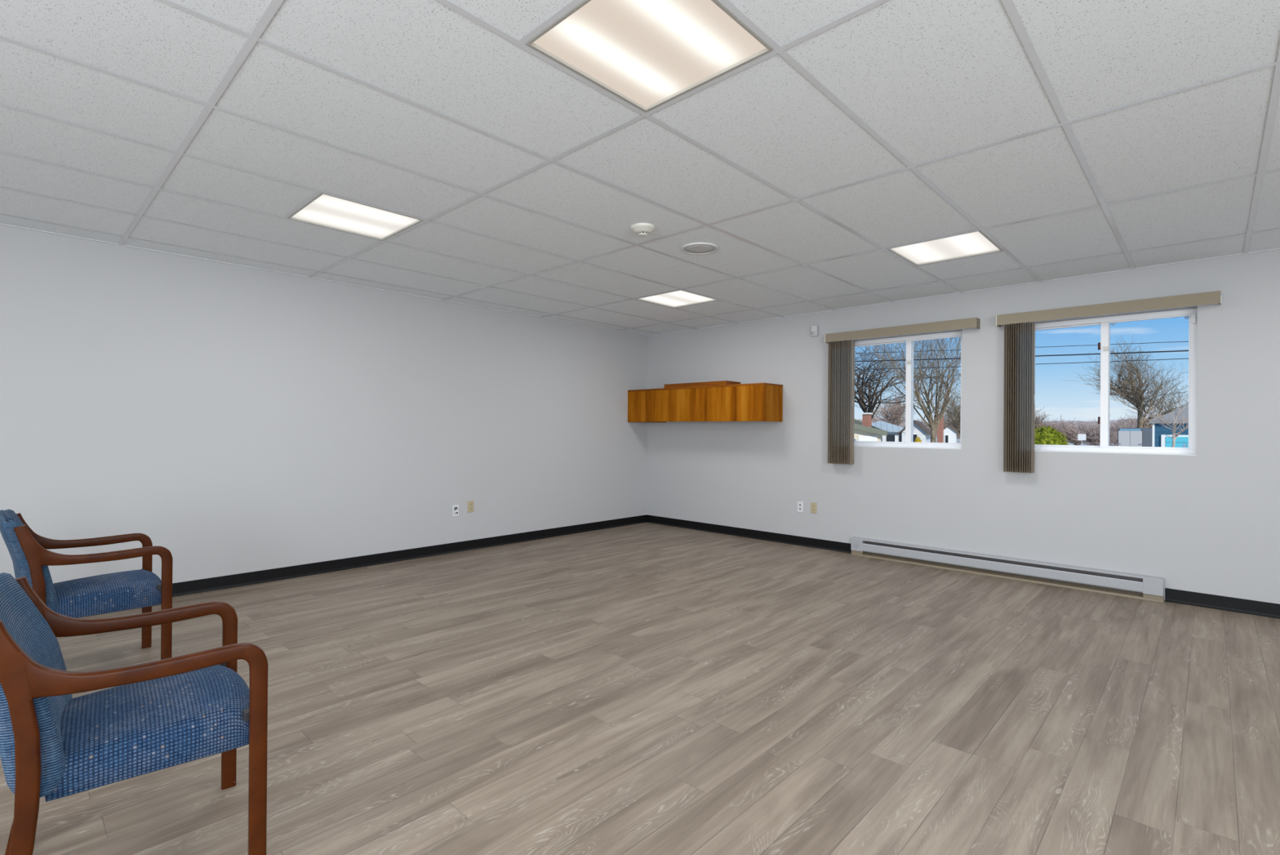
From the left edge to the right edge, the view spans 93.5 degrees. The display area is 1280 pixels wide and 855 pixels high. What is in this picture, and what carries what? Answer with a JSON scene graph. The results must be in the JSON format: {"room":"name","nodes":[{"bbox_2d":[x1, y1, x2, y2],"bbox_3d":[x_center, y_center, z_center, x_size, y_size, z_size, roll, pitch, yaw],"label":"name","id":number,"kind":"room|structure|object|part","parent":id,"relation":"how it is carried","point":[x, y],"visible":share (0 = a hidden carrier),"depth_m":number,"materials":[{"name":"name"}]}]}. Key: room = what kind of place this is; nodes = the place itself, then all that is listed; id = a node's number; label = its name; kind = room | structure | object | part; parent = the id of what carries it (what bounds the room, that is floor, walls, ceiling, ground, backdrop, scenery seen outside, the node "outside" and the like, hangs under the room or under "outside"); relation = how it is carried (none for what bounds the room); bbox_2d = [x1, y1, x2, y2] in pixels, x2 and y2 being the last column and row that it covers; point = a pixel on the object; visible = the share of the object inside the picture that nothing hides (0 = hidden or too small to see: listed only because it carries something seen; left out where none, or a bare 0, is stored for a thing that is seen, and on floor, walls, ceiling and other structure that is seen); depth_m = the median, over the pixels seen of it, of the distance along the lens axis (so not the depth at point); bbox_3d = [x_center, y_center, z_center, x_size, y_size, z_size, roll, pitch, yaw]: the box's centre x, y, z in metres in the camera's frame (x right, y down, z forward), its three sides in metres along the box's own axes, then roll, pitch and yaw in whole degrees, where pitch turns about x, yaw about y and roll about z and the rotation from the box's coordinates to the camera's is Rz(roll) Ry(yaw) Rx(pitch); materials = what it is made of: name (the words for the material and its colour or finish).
{"room":"empty office room","nodes":[
{"label":"empty office room","id":0,"kind":"room"},
{"bbox_2d":[0,224,648,582],"bbox_3d":[-2.969,-0.089,5.162,0.250,2.694,9.150,0,0,43],"label":"wall","id":1,"kind":"structure","parent":0,"point":[235,419],"depth_m":4.97,"materials":[{"name":"grey paint"}]},
{"bbox_2d":[172,514,646,596],"bbox_3d":[-2.969,1.209,4.978,0.013,0.099,8.900,0,0,43],"label":"baseboard","id":2,"kind":"structure","parent":1,"relation":"attached to","point":[179,588],"depth_m":5.54,"materials":[{"name":"black rubber"}]},
{"bbox_2d":[452,504,458,516],"bbox_3d":[-1.873,0.847,6.129,0.014,0.115,0.070,0,0,43],"label":"outlet","id":3,"kind":"object","parent":1,"relation":"attached to","point":[455,508],"visible":1,"depth_m":6.13,"materials":[{"name":"white plastic"}]},
{"bbox_2d":[453,506,457,514],"bbox_3d":[-1.873,0.844,6.129,0.004,0.074,0.040,0,0,43],"label":"receptacle","id":4,"kind":"object","parent":3,"relation":"attached to","point":[455,508],"depth_m":6.13,"materials":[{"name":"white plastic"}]},
{"bbox_2d":[467,500,473,511],"bbox_3d":[-1.758,0.821,6.254,0.009,0.115,0.070,0,0,43],"label":"power outlet","id":5,"kind":"object","parent":1,"relation":"attached to","point":[470,504],"visible":1,"depth_m":6.25,"materials":[{"name":"beige plastic"}]},
{"bbox_2d":[0,223,1279,336],"bbox_3d":[0.200,-1.261,1.994,8.700,0.005,8.900,0,0,43],"label":"trim","id":6,"kind":"structure","parent":1,"relation":"attached to","point":[0,224],"depth_m":5.04,"materials":[{"name":"white paint"}]},
{"bbox_2d":[0,522,1279,854],"bbox_3d":[0.181,1.374,1.988,8.700,0.200,8.900,0,0,43],"label":"floor","id":7,"kind":"structure","parent":0,"point":[642,688],"depth_m":2.71,"materials":[{"name":"plastic"}]},
{"bbox_2d":[0,508,173,659],"bbox_3d":[-2.813,0.828,3.052,0.565,0.853,0.618,0,0,42],"label":"chair","id":8,"kind":"object","parent":7,"relation":"on","point":[30,555],"visible":0.9,"depth_m":2.97,"materials":[{"name":"brown wood"}]},
{"bbox_3d":[-3.152,0.844,3.079,0.028,0.817,0.106,0,0,42],"label":"leg","id":9,"kind":"part","parent":8,"relation":"part of","materials":[{"name":"brown wood"}]},
{"bbox_3d":[-2.954,0.639,2.896,0.494,0.478,0.196,0,0,42],"label":"backrest","id":10,"kind":"part","parent":8,"relation":"part of","materials":[{"name":"blue fabric"}]},
{"bbox_3d":[-2.755,0.846,2.717,0.028,0.817,0.106,0,0,42],"label":"leg","id":11,"kind":"part","parent":8,"relation":"part of","materials":[{"name":"brown wood"}]},
{"bbox_3d":[-2.970,0.601,3.277,0.028,0.177,0.497,0,0,42],"label":"armrest","id":12,"kind":"part","parent":8,"relation":"part of","materials":[{"name":"brown wood"}]},
{"bbox_3d":[-2.573,0.603,2.916,0.028,0.177,0.497,0,0,42],"label":"armrest","id":13,"kind":"part","parent":8,"relation":"part of","materials":[{"name":"brown wood"}]},
{"bbox_3d":[-2.761,0.840,3.109,0.472,0.138,0.462,0,0,42],"label":"seat","id":14,"kind":"part","parent":8,"relation":"part of","materials":[{"name":"blue fabric"}]},
{"bbox_3d":[-2.820,0.973,3.444,0.028,0.565,0.043,0,0,42],"label":"leg","id":15,"kind":"part","parent":8,"relation":"part of","materials":[{"name":"brown wood"}]},
{"bbox_3d":[-2.423,0.975,3.082,0.028,0.565,0.043,0,0,42],"label":"leg","id":16,"kind":"part","parent":8,"relation":"part of","materials":[{"name":"brown wood"}]},
{"bbox_2d":[0,572,267,854],"bbox_3d":[-1.484,0.835,1.732,0.617,0.853,0.565,1,0,-42],"label":"chair","id":17,"kind":"object","parent":7,"relation":"on","point":[162,713],"visible":1,"depth_m":1.64,"materials":[{"name":"blue fabric"}]},
{"bbox_3d":[-1.461,0.853,1.393,0.106,0.817,0.028,1,0,-42],"label":"leg","id":18,"kind":"part","parent":17,"relation":"part of","materials":[{"name":"brown wood"}]},
{"bbox_3d":[-1.817,0.851,1.796,0.106,0.817,0.028,1,0,-42],"label":"leg","id":19,"kind":"part","parent":17,"relation":"part of","materials":[{"name":"brown wood"}]},
{"bbox_3d":[-1.640,0.646,1.593,0.196,0.478,0.494,1,0,-42],"label":"backrest","id":20,"kind":"part","parent":17,"relation":"part of","materials":[{"name":"blue fabric"}]},
{"bbox_3d":[-1.615,0.608,1.973,0.497,0.177,0.028,1,0,-42],"label":"armrest","id":21,"kind":"part","parent":17,"relation":"part of","materials":[{"name":"brown wood"}]},
{"bbox_3d":[-1.259,0.609,1.571,0.497,0.177,0.028,1,0,-42],"label":"armrest","id":22,"kind":"part","parent":17,"relation":"part of","materials":[{"name":"brown wood"}]},
{"bbox_3d":[-1.426,0.847,1.783,0.462,0.138,0.472,1,0,-42],"label":"seat","id":23,"kind":"part","parent":17,"relation":"part of","materials":[{"name":"blue fabric"}]},
{"bbox_3d":[-1.448,0.980,2.123,0.043,0.565,0.028,1,0,-42],"label":"leg","id":24,"kind":"part","parent":17,"relation":"part of","materials":[{"name":"brown wood"}]},
{"bbox_3d":[-1.092,0.982,1.721,0.043,0.565,0.028,1,0,-42],"label":"leg","id":25,"kind":"part","parent":17,"relation":"part of","materials":[{"name":"brown wood"}]},
{"bbox_2d":[0,0,1279,335],"bbox_3d":[0.200,-1.271,1.994,8.700,0.016,8.900,0,0,43],"label":"ceiling","id":26,"kind":"structure","parent":0,"point":[934,79],"depth_m":2.69,"materials":[{"name":"tile"}]},
{"bbox_2d":[287,192,422,239],"bbox_3d":[-1.735,-1.322,3.676,0.584,0.106,0.584,0,0,43],"label":"ceiling light","id":27,"kind":"object","parent":26,"relation":"attached to","point":[327,211],"visible":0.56,"depth_m":3.68,"materials":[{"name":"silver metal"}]},
{"bbox_2d":[0,0,1279,333],"bbox_3d":[0.200,-1.260,1.994,8.700,0.001,8.900,0,0,43],"label":"grid","id":28,"kind":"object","parent":26,"relation":"attached to","point":[274,5],"depth_m":2.69,"materials":[{"name":"white paint"}]},
{"bbox_2d":[630,222,655,236],"bbox_3d":[0.019,-1.235,3.790,0.158,0.056,0.158,0,0,43],"label":"smoke detector","id":29,"kind":"object","parent":26,"relation":"attached to","point":[642,229],"visible":1,"depth_m":3.75,"materials":[{"name":"white plastic"}]},
{"bbox_2d":[525,0,773,112],"bbox_3d":[0.034,-1.313,1.998,0.584,0.106,0.584,0,0,43],"label":"ceiling light","id":30,"kind":"object","parent":26,"relation":"attached to","point":[648,54],"visible":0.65,"depth_m":2.00,"materials":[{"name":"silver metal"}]},
{"bbox_2d":[635,289,719,307],"bbox_3d":[0.363,-1.302,5.888,0.584,0.106,0.584,0,0,43],"label":"ceiling light","id":31,"kind":"object","parent":26,"relation":"attached to","point":[680,298],"visible":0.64,"depth_m":5.92,"materials":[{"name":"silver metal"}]},
{"bbox_2d":[681,242,718,254],"bbox_3d":[0.418,-1.252,4.218,0.256,0.014,0.256,0,0,43],"label":"ceiling speaker","id":32,"kind":"object","parent":26,"relation":"attached to","point":[695,248],"visible":1,"depth_m":4.20,"materials":[{"name":"white"}]},
{"bbox_2d":[684,244,715,253],"bbox_3d":[0.418,-1.251,4.218,0.221,0.008,0.221,0,0,43],"label":"grille","id":33,"kind":"object","parent":32,"relation":"attached to","point":[690,249],"depth_m":4.22,"materials":[{"name":"grey metal"}]},
{"bbox_2d":[887,230,1002,266],"bbox_3d":[2.132,-1.293,4.209,0.584,0.106,0.584,0,0,43],"label":"ceiling light","id":34,"kind":"object","parent":26,"relation":"attached to","point":[972,243],"visible":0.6,"depth_m":4.22,"materials":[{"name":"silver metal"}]},
{"bbox_2d":[646,249,1279,604],"bbox_3d":[3.341,-0.043,5.310,8.700,2.694,0.250,0,0,43],"label":"wall","id":35,"kind":"structure","parent":0,"point":[1207,522],"depth_m":5.30,"materials":[{"name":"grey paint"}]},
{"bbox_2d":[627,382,782,422],"bbox_3d":[0.722,-0.276,7.357,2.079,0.420,0.386,0,0,43],"label":"upper cabinet","id":36,"kind":"object","parent":35,"relation":"attached to","point":[754,402],"visible":1,"depth_m":7.01,"materials":[{"name":"brown wood"}]},
{"bbox_3d":[0.032,-0.272,7.763,0.516,0.394,0.020,0,0,43],"label":"door","id":37,"kind":"part","parent":36,"relation":"part of","materials":[{"name":"brown wood"}]},
{"bbox_3d":[0.716,-0.082,7.366,2.058,0.032,0.380,0,0,43],"label":"panel","id":38,"kind":"part","parent":36,"relation":"part of","materials":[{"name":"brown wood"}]},
{"bbox_3d":[0.408,-0.270,7.406,0.516,0.394,0.020,0,0,43],"label":"door","id":39,"kind":"part","parent":36,"relation":"part of","materials":[{"name":"brown wood"}]},
{"bbox_2d":[664,380,741,387],"bbox_3d":[0.734,-0.505,7.300,0.973,0.058,0.294,0,0,43],"label":"box","id":40,"kind":"object","parent":36,"relation":"on","point":[723,382],"visible":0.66,"depth_m":7.11,"materials":[{"name":"brown wood"}]},
{"bbox_3d":[0.785,-0.268,7.048,0.516,0.394,0.020,0,0,43],"label":"door","id":41,"kind":"part","parent":36,"relation":"part of","materials":[{"name":"brown wood"}]},
{"bbox_3d":[1.161,-0.266,6.691,0.516,0.394,0.020,0,0,43],"label":"door","id":42,"kind":"part","parent":36,"relation":"part of","materials":[{"name":"brown wood"}]},
{"bbox_3d":[1.476,-0.264,6.657,0.018,0.396,0.364,0,0,43],"label":"panel","id":43,"kind":"part","parent":36,"relation":"part of","materials":[{"name":"brown wood"}]},
{"bbox_2d":[646,514,851,553],"bbox_3d":[1.139,1.243,7.206,2.905,0.099,0.013,0,0,43],"label":"baseboard","id":44,"kind":"structure","parent":35,"relation":"attached to","point":[755,534],"depth_m":7.01,"materials":[{"name":"black rubber"}]},
{"bbox_2d":[797,501,803,511],"bbox_3d":[1.762,0.872,6.620,0.070,0.115,0.010,0,0,43],"label":"power outlet","id":45,"kind":"object","parent":35,"relation":"attached to","point":[800,504],"visible":1,"depth_m":6.62,"materials":[{"name":"white plastic"}]},
{"bbox_2d":[810,502,817,513],"bbox_3d":[1.877,0.870,6.511,0.070,0.115,0.009,0,0,43],"label":"power outlet","id":46,"kind":"object","parent":35,"relation":"attached to","point":[813,505],"visible":1,"depth_m":6.51,"materials":[{"name":"beige plastic"}]},
{"bbox_2d":[810,324,817,336],"bbox_3d":[1.881,-1.044,6.497,0.072,0.120,0.050,0,0,43],"label":"sensor","id":47,"kind":"object","parent":35,"relation":"attached to","point":[814,328],"visible":1,"depth_m":6.48,"materials":[{"name":"grey plastic"}]},
{"bbox_2d":[853,330,962,448],"bbox_3d":[2.581,-0.353,6.002,1.202,1.102,0.205,0,0,43],"label":"window","id":48,"kind":"structure","parent":35,"relation":"in","point":[908,442],"depth_m":5.97,"materials":[{"name":"white plastic"}]},
{"bbox_3d":[2.473,-0.354,6.217,0.669,1.022,0.028,0,0,43],"label":"fixed sash","id":49,"kind":"part","parent":48,"relation":"part of","materials":[{"name":"white plastic"}]},
{"bbox_2d":[824,317,980,464],"bbox_3d":[2.492,-0.300,5.865,1.437,1.362,0.116,0,0,43],"label":"vertical blind","id":50,"kind":"object","parent":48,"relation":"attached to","point":[841,353],"visible":1,"depth_m":6.20,"materials":[{"name":"brown fabric"}]},
{"bbox_3d":[2.549,0.195,5.972,1.202,0.004,0.125,0,0,43],"label":"sill","id":51,"kind":"part","parent":48,"relation":"part of","materials":[{"name":"white plastic"}]},
{"bbox_3d":[2.837,-0.352,5.827,0.509,1.022,0.028,0,0,43],"label":"sliding sash","id":52,"kind":"part","parent":48,"relation":"part of","materials":[{"name":"clear glass"}]},
{"bbox_2d":[850,536,1164,602],"bbox_3d":[3.050,1.214,5.346,2.415,0.176,0.080,0,0,43],"label":"baseboard heater","id":53,"kind":"object","parent":35,"relation":"attached to","point":[1140,586],"visible":1,"depth_m":5.15,"materials":[{"name":"white metal"}]},
{"bbox_3d":[3.039,1.212,5.335,2.179,0.080,0.013,0,0,43],"label":"panel","id":54,"kind":"part","parent":53,"relation":"part of","materials":[{"name":"grey metal"}]},
{"bbox_3d":[3.074,1.218,5.372,2.415,0.170,0.010,0,0,43],"label":"panel","id":55,"kind":"part","parent":53,"relation":"part of","materials":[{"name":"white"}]},
{"bbox_2d":[1034,307,1197,455],"bbox_3d":[3.762,-0.347,4.882,1.108,1.102,0.205,0,0,43],"label":"window","id":56,"kind":"structure","parent":35,"relation":"in","point":[1104,322],"depth_m":4.85,"materials":[{"name":"white plastic"}]},
{"bbox_3d":[3.642,-0.348,5.108,0.542,1.022,0.028,0,0,43],"label":"fixed sash","id":57,"kind":"part","parent":56,"relation":"part of","materials":[{"name":"white plastic"}]},
{"bbox_2d":[995,290,1222,473],"bbox_3d":[3.634,-0.294,4.781,1.410,1.362,0.116,0,0,43],"label":"vertical blind","id":58,"kind":"object","parent":56,"relation":"attached to","point":[1019,390],"visible":1,"depth_m":5.11,"materials":[{"name":"brown fabric"}]},
{"bbox_3d":[3.730,0.201,4.851,1.108,0.004,0.125,0,0,43],"label":"sill","id":59,"kind":"part","parent":56,"relation":"part of","materials":[{"name":"white plastic"}]},
{"bbox_3d":[3.971,-0.346,4.750,0.542,1.022,0.028,0,0,43],"label":"sliding sash","id":60,"kind":"part","parent":56,"relation":"part of","materials":[{"name":"clear glass"}]},
{"bbox_2d":[1164,587,1279,618],"bbox_3d":[5.175,1.264,3.376,3.367,0.099,0.013,0,0,43],"label":"baseboard","id":61,"kind":"structure","parent":35,"relation":"attached to","point":[1172,595],"depth_m":4.32,"materials":[{"name":"black rubber"}]},
{"label":"outside","id":62,"kind":"structure","parent":0,"visible":0},
{"bbox_2d":[935,435,1117,445],"bbox_3d":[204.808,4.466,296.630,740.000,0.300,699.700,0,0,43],"label":"ground","id":63,"kind":"structure","parent":62,"point":[957,439],"depth_m":113.03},
{"bbox_2d":[853,418,883,441],"bbox_3d":[17.526,0.326,56.324,10.100,4.190,8.600,0,0,21],"label":"house","id":64,"kind":"structure","parent":63,"relation":"on","point":[856,421],"depth_m":51.24,"materials":[{"name":"grey"}]},
{"bbox_2d":[853,423,887,440],"bbox_3d":[11.870,0.708,41.827,9.700,3.280,7.700,0,0,21],"label":"house","id":65,"kind":"structure","parent":63,"relation":"on","point":[861,433],"depth_m":37.08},
{"bbox_2d":[861,412,872,426],"bbox_3d":[17.268,0.638,45.854,0.640,3.516,0.640,0,0,43],"label":"chimney","id":66,"kind":"object","parent":65,"relation":"on","point":[866,416],"visible":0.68,"depth_m":45.67,"materials":[{"name":"red brick"}]},
{"bbox_2d":[871,420,903,441],"bbox_3d":[28.233,0.856,70.771,7.000,3.350,5.400,0,0,19],"label":"house","id":67,"kind":"structure","parent":63,"relation":"on","point":[892,430],"depth_m":68.39,"materials":[{"name":"white"}]},
{"bbox_3d":[28.418,1.277,68.306,0.900,0.900,0.019,0,0,19],"label":"pane","id":68,"kind":"part","parent":67,"relation":"part of","materials":[{"name":"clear glass"}]},
{"bbox_3d":[29.550,1.284,67.905,0.700,0.900,0.019,0,0,19],"label":"pane","id":69,"kind":"part","parent":67,"relation":"part of","materials":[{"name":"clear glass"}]},
{"bbox_2d":[865,393,917,426],"bbox_3d":[43.096,-2.448,103.537,10.010,10.366,11.097,0,0,43],"label":"bare tree","id":70,"kind":"object","parent":63,"relation":"on","point":[896,412],"visible":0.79,"depth_m":102.52,"materials":[{"name":"brown plant"}]},
{"bbox_2d":[854,340,960,419],"bbox_3d":[22.066,-5.565,58.704,16.053,16.088,17.777,0,0,-5],"label":"bare tree","id":71,"kind":"object","parent":63,"relation":"on","point":[860,399],"visible":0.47,"depth_m":59.10,"materials":[{"name":"brown plant"}]},
{"bbox_2d":[855,337,960,442],"bbox_3d":[21.202,-5.545,45.103,13.532,15.965,11.111,0,0,-28],"label":"bare tree","id":72,"kind":"object","parent":63,"relation":"on","point":[933,424],"visible":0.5,"depth_m":44.60,"materials":[{"name":"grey plant"}]},
{"bbox_2d":[897,419,930,442],"bbox_3d":[28.788,0.897,62.692,2.900,3.240,6.700,0,0,29],"label":"house","id":73,"kind":"structure","parent":63,"relation":"on","point":[920,430],"depth_m":60.01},
{"bbox_2d":[900,418,930,429],"bbox_3d":[39.183,0.537,85.660,5.828,4.289,6.283,0,0,43],"label":"bare shrub","id":74,"kind":"object","parent":63,"relation":"on","point":[922,422],"visible":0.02,"depth_m":84.92,"materials":[{"name":"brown plant"}]},
{"bbox_2d":[914,435,921,442],"bbox_3d":[18.444,1.463,39.944,0.683,1.858,0.736,0,0,43],"label":"bush","id":75,"kind":"object","parent":63,"relation":"on","point":[917,439],"visible":0.23,"depth_m":39.84,"materials":[{"name":"yellow plant"}]},
{"bbox_2d":[917,412,959,440],"bbox_3d":[46.705,-0.009,90.848,8.252,5.510,9.628,0,0,43],"label":"bare shrub","id":76,"kind":"object","parent":63,"relation":"on","point":[957,434],"visible":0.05,"depth_m":89.99,"materials":[{"name":"brown plant"}]},
{"bbox_2d":[937,412,943,442],"bbox_3d":[24.101,0.635,48.321,0.500,3.632,0.500,0,0,43],"label":"chimney","id":77,"kind":"object","parent":63,"relation":"on","point":[940,428],"visible":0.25,"depth_m":48.18,"materials":[{"name":"red brick"}]},
{"bbox_2d":[927,373,960,434],"bbox_3d":[38.299,-1.849,70.610,9.085,8.955,8.468,0,0,9],"label":"bare tree","id":78,"kind":"object","parent":63,"relation":"on","point":[956,414],"visible":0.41,"depth_m":69.85,"materials":[{"name":"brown plant"}]},
{"bbox_2d":[943,424,958,442],"bbox_3d":[27.604,1.119,53.829,1.500,2.740,5.300,0,0,28],"label":"house","id":79,"kind":"structure","parent":63,"relation":"on","point":[949,432],"depth_m":51.56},
{"bbox_3d":[26.294,1.224,51.626,0.220,1.100,0.019,0,0,28],"label":"pane","id":80,"kind":"part","parent":79,"relation":"part of","materials":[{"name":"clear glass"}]},
{"bbox_2d":[857,417,1151,435],"bbox_3d":[165.654,-0.265,306.045,349.800,8.635,80.000,0,0,43],"label":"hill","id":81,"kind":"structure","parent":63,"relation":"on","point":[1076,422],"depth_m":251.40,"materials":[{"name":"brown plant"}]},
{"bbox_2d":[1035,405,1050,427],"bbox_3d":[30.886,-0.614,48.744,4.176,6.245,5.434,0,0,43],"label":"bare tree","id":82,"kind":"object","parent":63,"relation":"on","point":[1045,415],"visible":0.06,"depth_m":48.02,"materials":[{"name":"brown plant"}]},
{"bbox_2d":[1035,408,1065,431],"bbox_3d":[54.492,0.042,82.156,6.297,5.460,6.819,0,0,43],"label":"bare shrub","id":83,"kind":"object","parent":63,"relation":"on","point":[1044,422],"visible":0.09,"depth_m":80.63,"materials":[{"name":"brown plant"}]},
{"bbox_2d":[1034,424,1069,444],"bbox_3d":[18.996,1.123,28.210,2.134,2.493,2.180,0,0,43],"label":"bush","id":84,"kind":"object","parent":63,"relation":"on","point":[1045,435],"visible":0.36,"depth_m":27.74,"materials":[{"name":"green plant"}]},
{"bbox_2d":[1045,413,1073,442],"bbox_3d":[63.006,0.421,92.163,7.643,4.905,7.351,0,0,43],"label":"bare shrub","id":85,"kind":"object","parent":63,"relation":"on","point":[1061,414],"visible":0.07,"depth_m":91.32,"materials":[{"name":"brown plant"}]},
{"bbox_2d":[1055,421,1093,444],"bbox_3d":[58.631,0.847,80.971,6.384,3.920,6.265,0,0,43],"label":"bare shrub","id":86,"kind":"object","parent":63,"relation":"on","point":[1068,435],"visible":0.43,"depth_m":80.86,"materials":[{"name":"brown plant"}]},
{"bbox_2d":[1077,433,1085,444],"bbox_3d":[26.626,1.417,36.288,0.400,2.052,0.057,0,0,43],"label":"sign","id":87,"kind":"object","parent":63,"relation":"on","point":[1082,437],"visible":0.57,"depth_m":36.27,"materials":[{"name":"white"}]},
{"bbox_3d":[26.620,0.581,36.278,0.400,0.380,0.024,0,0,43],"label":"panel","id":88,"kind":"part","parent":87,"relation":"part of","materials":[{"name":"white metal"}]},
{"bbox_2d":[1069,415,1120,445],"bbox_3d":[50.741,0.623,66.921,5.356,4.184,5.902,0,0,43],"label":"bare shrub","id":89,"kind":"object","parent":63,"relation":"on","point":[1092,436],"visible":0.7,"depth_m":66.81,"materials":[{"name":"brown plant"}]},
{"bbox_2d":[1092,416,1137,445],"bbox_3d":[75.681,0.554,96.249,7.542,4.808,8.374,0,0,43],"label":"bare shrub","id":90,"kind":"object","parent":63,"relation":"on","point":[1120,416],"visible":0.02,"depth_m":95.21,"materials":[{"name":"brown plant"}]},
{"bbox_2d":[1109,416,1137,445],"bbox_3d":[56.220,0.753,70.618,5.241,4.046,5.387,0,0,43],"label":"bare shrub","id":91,"kind":"object","parent":63,"relation":"on","point":[1114,424],"visible":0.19,"depth_m":69.97,"materials":[{"name":"brown plant"}]},
{"bbox_2d":[1064,333,1188,427],"bbox_3d":[39.999,-2.499,47.440,8.946,10.134,9.765,0,0,4],"label":"bare tree","id":92,"kind":"object","parent":63,"relation":"on","point":[1129,384],"visible":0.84,"depth_m":47.33,"materials":[{"name":"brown plant"}]},
{"bbox_2d":[1112,411,1149,428],"bbox_3d":[73.635,0.238,89.662,8.365,5.409,8.065,0,0,43],"label":"bare shrub","id":93,"kind":"object","parent":63,"relation":"on","point":[1129,417],"visible":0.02,"depth_m":89.40,"materials":[{"name":"brown plant"}]},
{"bbox_2d":[1117,427,1152,446],"bbox_3d":[36.234,1.290,43.554,3.660,2.477,1.560,0,0,-31],"label":"box trailer","id":94,"kind":"object","parent":63,"relation":"on","point":[1129,437],"visible":0.51,"depth_m":42.54,"materials":[{"name":"grey metal"}]},
{"bbox_3d":[34.519,1.166,42.949,0.028,1.857,0.680,0,0,-31],"label":"door","id":95,"kind":"part","parent":94,"relation":"part of","materials":[{"name":"white metal"}]},
{"bbox_3d":[34.874,1.167,42.346,0.028,1.857,0.680,0,0,-31],"label":"door","id":96,"kind":"part","parent":94,"relation":"part of","materials":[{"name":"white metal"}]},
{"bbox_2d":[1127,418,1151,427],"bbox_3d":[63.063,0.770,75.144,6.645,4.126,6.500,0,0,43],"label":"bare shrub","id":97,"kind":"object","parent":63,"relation":"on","point":[1144,426],"visible":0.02,"depth_m":75.34,"materials":[{"name":"brown plant"}]},
{"bbox_2d":[1132,397,1188,447],"bbox_3d":[17.206,0.689,19.627,1.269,3.307,1.774,0,0,-30],"label":"bare tree","id":98,"kind":"object","parent":63,"relation":"on","point":[1174,428],"visible":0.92,"depth_m":19.41,"materials":[{"name":"brown plant"}]},
{"bbox_2d":[1149,405,1188,447],"bbox_3d":[24.565,0.655,26.312,3.190,3.500,6.240,0,0,43],"label":"building","id":99,"kind":"structure","parent":63,"relation":"on","point":[1159,438],"depth_m":24.84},
{"bbox_3d":[22.500,1.345,24.080,2.520,2.080,0.069,0,0,43],"label":"door frame","id":100,"kind":"part","parent":99,"relation":"part of","materials":[{"name":"white"}]},
{"bbox_3d":[22.519,1.385,24.000,2.380,2.000,0.019,0,0,43],"label":"door panel","id":101,"kind":"part","parent":99,"relation":"part of","materials":[{"name":"teal"}]},
{"bbox_3d":[-10.648,-1.994,46.273,0.300,8.376,0.285,0,0,43],"label":"utility pole","id":102,"kind":"object","parent":63,"relation":"on","visible":0},
{"bbox_2d":[854,341,1187,353],"bbox_3d":[12.440,-3.651,24.107,64.001,3.097,0.019,0,0,43],"label":"overhead wire","id":103,"kind":"object","parent":102,"relation":"attached to","point":[1173,341],"visible":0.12,"depth_m":21.31,"materials":[{"name":"black"}]},
{"bbox_2d":[854,350,1188,361],"bbox_3d":[12.437,-3.312,24.106,64.002,2.739,0.042,0,0,43],"label":"overhead wire","id":104,"kind":"object","parent":102,"relation":"attached to","point":[1171,350],"visible":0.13,"depth_m":21.49,"materials":[{"name":"black"}]},
{"bbox_2d":[862,358,1188,369],"bbox_3d":[12.435,-2.974,24.105,64.001,1.988,0.023,0,0,43],"label":"overhead wire","id":105,"kind":"object","parent":102,"relation":"attached to","point":[1171,358],"visible":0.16,"depth_m":21.42,"materials":[{"name":"black"}]}
]}

